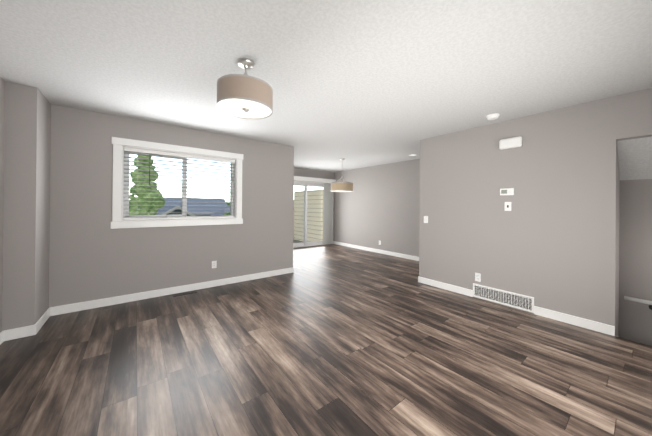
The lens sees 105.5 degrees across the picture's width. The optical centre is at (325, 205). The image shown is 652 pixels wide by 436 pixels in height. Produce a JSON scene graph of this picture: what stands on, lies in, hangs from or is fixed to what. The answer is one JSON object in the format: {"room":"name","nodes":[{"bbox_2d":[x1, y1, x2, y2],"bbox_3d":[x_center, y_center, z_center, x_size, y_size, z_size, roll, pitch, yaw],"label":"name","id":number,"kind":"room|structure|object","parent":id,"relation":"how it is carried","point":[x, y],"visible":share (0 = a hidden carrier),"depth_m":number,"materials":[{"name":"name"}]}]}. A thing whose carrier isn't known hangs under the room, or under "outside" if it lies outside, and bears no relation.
{"room":"living room","nodes":[
{"label":"living room","id":0,"kind":"room"},
{"bbox_2d":[0,77,4,332],"bbox_3d":[-1.842,0.112,0.661,0.150,2.540,5.500,1,0,-38],"label":"wall","id":1,"kind":"structure","parent":0,"point":[2,110],"depth_m":2.29,"materials":[{"name":"grey paint"}]},
{"bbox_2d":[0,331,3,344],"bbox_3d":[-1.616,1.234,0.486,0.013,0.100,4.640,1,0,-38],"label":"baseboard","id":2,"kind":"structure","parent":1,"relation":"attached to","point":[1,337],"depth_m":2.29,"materials":[{"name":"white wood"}]},
{"bbox_2d":[2,81,50,330],"bbox_3d":[-3.101,0.055,2.587,0.200,2.440,0.510,1,0,-38],"label":"wall column","id":3,"kind":"structure","parent":0,"point":[26,225],"depth_m":2.41,"materials":[{"name":"grey paint"}]},
{"bbox_2d":[4,324,35,340],"bbox_3d":[-2.946,1.226,2.381,0.213,0.100,0.013,1,0,-38],"label":"baseboard","id":4,"kind":"structure","parent":3,"relation":"attached to","point":[17,333],"depth_m":2.38,"materials":[{"name":"white wood"}]},
{"bbox_2d":[36,307,49,333],"bbox_3d":[-3.026,1.226,2.649,0.013,0.100,0.510,1,0,-38],"label":"baseboard","id":5,"kind":"structure","parent":3,"relation":"attached to","point":[42,320],"depth_m":2.62,"materials":[{"name":"white wood"}]},
{"bbox_2d":[49,104,293,306],"bbox_3d":[-2.045,0.117,3.846,3.410,2.540,0.200,1,0,-38],"label":"wall","id":6,"kind":"structure","parent":0,"point":[93,255],"depth_m":3.36,"materials":[{"name":"grey paint"}]},
{"bbox_2d":[50,267,293,315],"bbox_3d":[-1.905,1.239,3.824,3.223,0.100,0.013,1,0,-38],"label":"baseboard","id":7,"kind":"structure","parent":6,"relation":"attached to","point":[70,308],"depth_m":3.46,"materials":[{"name":"white wood"}]},
{"bbox_2d":[111,137,242,228],"bbox_3d":[-2.132,-0.281,3.752,1.690,1.175,0.220,1,0,-38],"label":"window","id":8,"kind":"structure","parent":6,"relation":"in","point":[119,145],"depth_m":3.51,"materials":[{"name":"white wood"}]},
{"bbox_2d":[123,147,234,219],"bbox_3d":[-2.114,-0.281,3.729,1.444,0.967,0.076,1,0,-38],"label":"window blinds","id":9,"kind":"object","parent":8,"relation":"attached to","point":[173,155],"visible":0.9,"depth_m":3.64,"materials":[{"name":"white plastic"}]},
{"bbox_2d":[212,261,216,267],"bbox_3d":[-1.773,0.940,3.928,0.072,0.116,0.012,1,0,-38],"label":"outlet","id":10,"kind":"object","parent":6,"relation":"attached to","point":[214,264],"visible":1,"depth_m":3.93,"materials":[{"name":"white plastic"}]},
{"bbox_2d":[294,168,333,240],"bbox_3d":[-0.959,0.136,7.644,2.940,2.540,0.200,1,0,-38],"label":"wall","id":11,"kind":"structure","parent":0,"point":[312,173],"depth_m":8.01,"materials":[{"name":"grey paint"}]},
{"bbox_2d":[293,182,325,247],"bbox_3d":[-0.652,0.294,7.850,1.800,2.030,0.170,1,0,-38],"label":"sliding glass door","id":12,"kind":"structure","parent":11,"relation":"in","point":[304,243],"depth_m":7.85,"materials":[{"name":"white plastic"}]},
{"bbox_2d":[294,181,330,243],"bbox_3d":[-0.613,0.259,7.800,1.940,2.100,0.056,1,0,-38],"label":"door frame","id":13,"kind":"structure","parent":11,"relation":"attached to","point":[309,182],"depth_m":7.83,"materials":[{"name":"white"}]},
{"bbox_2d":[294,176,335,243],"bbox_3d":[-0.536,0.200,7.749,2.100,2.140,0.090,1,0,-38],"label":"blind","id":14,"kind":"object","parent":11,"relation":"attached to","point":[327,216],"visible":0.85,"depth_m":8.15,"materials":[{"name":"white"}]},
{"bbox_2d":[0,244,651,435],"bbox_3d":[0.009,1.355,3.570,6.650,0.100,7.850,1,0,-38],"label":"floor","id":15,"kind":"structure","parent":0,"point":[330,340],"depth_m":2.00,"materials":[{"name":"brown wood"}]},
{"bbox_2d":[172,290,196,296],"bbox_3d":[-2.056,1.283,3.607,0.300,0.007,0.105,1,0,-38],"label":"floor vent","id":16,"kind":"object","parent":15,"relation":"in","point":[183,293],"visible":1,"depth_m":3.60,"materials":[{"name":"grey metal"}]},
{"bbox_2d":[0,0,651,171],"bbox_3d":[0.031,-1.185,3.576,6.650,0.100,7.850,1,0,-38],"label":"ceiling","id":17,"kind":"structure","parent":0,"point":[356,84],"depth_m":1.96,"materials":[{"name":"paint"}]},
{"bbox_2d":[216,58,272,118],"bbox_3d":[-0.645,-0.947,1.988,0.427,0.396,0.427,1,0,-38],"label":"drum ceiling light","id":18,"kind":"object","parent":17,"relation":"attached to","point":[245,95],"visible":1,"depth_m":1.85,"materials":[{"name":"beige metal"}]},
{"bbox_2d":[331,158,352,191],"bbox_3d":[0.388,-0.730,6.002,0.553,0.792,0.553,1,0,-38],"label":"dining pendant light","id":19,"kind":"object","parent":17,"relation":"hanging from","point":[344,186],"visible":1,"depth_m":5.78,"materials":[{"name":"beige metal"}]},
{"bbox_2d":[486,113,499,119],"bbox_3d":[2.077,-1.095,3.086,0.144,0.046,0.144,1,0,-38],"label":"smoke detector","id":20,"kind":"object","parent":17,"relation":"attached to","point":[494,116],"visible":1,"depth_m":3.05,"materials":[{"name":"white plastic"}]},
{"bbox_2d":[334,159,419,256],"bbox_3d":[1.567,0.156,6.893,0.150,2.540,4.470,1,0,-38],"label":"wall","id":21,"kind":"structure","parent":0,"point":[381,203],"depth_m":6.81,"materials":[{"name":"grey paint"}]},
{"bbox_2d":[333,241,418,260],"bbox_3d":[1.517,1.275,6.809,0.013,0.100,4.150,1,0,-38],"label":"baseboard","id":22,"kind":"structure","parent":21,"relation":"attached to","point":[411,257],"depth_m":6.85,"materials":[{"name":"white wood"}]},
{"bbox_2d":[419,96,616,335],"bbox_3d":[2.322,0.155,3.423,0.120,2.540,2.193,1,0,-38],"label":"wall","id":23,"kind":"structure","parent":0,"point":[548,241],"depth_m":3.04,"materials":[{"name":"grey paint"}]},
{"bbox_2d":[418,276,472,296],"bbox_3d":[1.850,1.272,3.914,0.013,0.100,0.873,1,0,-38],"label":"baseboard","id":24,"kind":"structure","parent":23,"relation":"attached to","point":[454,288],"depth_m":3.86,"materials":[{"name":"white wood"}]},
{"bbox_2d":[475,273,480,281],"bbox_3d":[2.158,1.023,3.520,0.012,0.116,0.072,1,0,-38],"label":"outlet","id":25,"kind":"object","parent":23,"relation":"attached to","point":[478,277],"visible":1,"depth_m":3.51,"materials":[{"name":"white plastic"}]},
{"bbox_2d":[473,283,533,312],"bbox_3d":[2.327,1.218,3.295,0.013,0.188,0.690,1,0,-38],"label":"air vent","id":26,"kind":"object","parent":23,"relation":"in","point":[515,300],"visible":1,"depth_m":3.26,"materials":[{"name":"white plastic"}]},
{"bbox_2d":[500,188,513,194],"bbox_3d":[2.370,-0.175,3.243,0.032,0.090,0.150,1,0,-38],"label":"thermostat","id":27,"kind":"object","parent":23,"relation":"attached to","point":[507,191],"visible":0.98,"depth_m":3.23,"materials":[{"name":"white plastic"}]},
{"bbox_2d":[504,202,510,210],"bbox_3d":[2.381,0.015,3.242,0.014,0.118,0.075,1,0,-38],"label":"light switch","id":28,"kind":"object","parent":23,"relation":"attached to","point":[507,207],"visible":1,"depth_m":3.24,"materials":[{"name":"white plastic"}]},
{"bbox_2d":[499,136,521,149],"bbox_3d":[2.390,-0.805,3.210,0.052,0.135,0.245,1,0,-38],"label":"door chime","id":29,"kind":"object","parent":23,"relation":"attached to","point":[513,142],"visible":0.96,"depth_m":3.19,"materials":[{"name":"white plastic"}]},
{"bbox_2d":[534,306,614,335],"bbox_3d":[2.732,1.277,2.765,0.013,0.100,0.643,1,0,-38],"label":"baseboard","id":30,"kind":"structure","parent":23,"relation":"attached to","point":[581,322],"depth_m":2.73,"materials":[{"name":"white wood"}]},
{"bbox_2d":[616,149,619,336],"bbox_3d":[3.223,0.661,2.810,0.570,3.540,0.120,1,0,-38],"label":"wall","id":31,"kind":"structure","parent":0,"point":[617,255],"depth_m":2.71,"materials":[{"name":"grey paint"}]},
{"bbox_2d":[616,88,651,140],"bbox_3d":[3.398,-0.889,2.038,0.120,0.440,1.307,1,0,-38],"label":"lintel","id":32,"kind":"object","parent":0,"point":[633,115],"visible":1,"depth_m":2.43,"materials":[{"name":"grey paint"}]},
{"bbox_2d":[617,137,651,179],"bbox_3d":[3.575,-0.507,2.270,0.450,0.440,1.157,1,0,-38],"label":"ceiling soffit","id":33,"kind":"structure","parent":0,"point":[635,159],"depth_m":2.63,"materials":[{"name":"paint"}]},
{"bbox_2d":[619,179,651,345],"bbox_3d":[3.836,0.665,2.382,0.120,3.540,1.307,1,0,-38],"label":"wall","id":34,"kind":"structure","parent":0,"point":[635,262],"depth_m":2.77,"materials":[{"name":"grey paint"}]},
{"bbox_2d":[624,296,651,309],"bbox_3d":[3.703,1.079,2.382,0.088,0.110,1.067,1,0,-38],"label":"stair handrail","id":35,"kind":"object","parent":34,"relation":"attached to","point":[639,300],"visible":1,"depth_m":2.69,"materials":[{"name":"white"}]},
{"label":"outside","id":36,"kind":"structure","parent":0,"visible":0},
{"bbox_3d":[-90.688,6.567,200.030,400.000,0.200,412.000,1,0,-38],"label":"ground","id":37,"kind":"structure","parent":36,"visible":0},
{"bbox_2d":[129,155,164,214],"bbox_3d":[-7.838,2.094,10.867,2.242,9.322,2.079,1,0,-38],"label":"tree","id":38,"kind":"object","parent":37,"relation":"on","point":[150,210],"depth_m":10.52,"materials":[{"name":"green plant"}]},
{"bbox_2d":[156,206,195,215],"bbox_3d":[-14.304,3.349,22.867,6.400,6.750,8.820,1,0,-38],"label":"car","id":39,"kind":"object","parent":37,"relation":"on","point":[164,210],"depth_m":19.75,"materials":[{"name":"blue"}]},
{"bbox_2d":[159,197,227,215],"bbox_3d":[-20.051,2.805,36.098,9.800,7.800,8.830,1,0,-38],"label":"house","id":40,"kind":"structure","parent":37,"relation":"on","point":[200,208],"depth_m":34.75,"materials":[{"name":"blue"}]},
{"bbox_2d":[210,205,229,215],"bbox_3d":[-9.362,3.304,27.925,7.200,6.950,8.820,1,0,-38],"label":"house","id":41,"kind":"structure","parent":37,"relation":"on","point":[226,209],"depth_m":29.25,"materials":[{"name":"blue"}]},
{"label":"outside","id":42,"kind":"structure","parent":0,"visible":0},
{"bbox_3d":[-1.444,1.394,8.538,2.100,0.100,1.800,1,0,-38],"label":"floor","id":43,"kind":"structure","parent":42,"visible":0},
{"bbox_2d":[293,211,294,239],"bbox_3d":[-2.008,0.775,9.174,1.930,1.130,0.060,1,0,-38],"label":"balcony railing","id":44,"kind":"object","parent":43,"relation":"on","point":[293,225],"depth_m":9.69,"materials":[{"name":"silver metal"}]},
{"bbox_2d":[294,189,322,241],"bbox_3d":[-0.663,0.457,9.134,0.150,1.990,1.800,1,0,-38],"label":"wall","id":45,"kind":"structure","parent":43,"relation":"on","point":[314,202],"depth_m":8.88,"materials":[{"name":"beige"}]}
]}

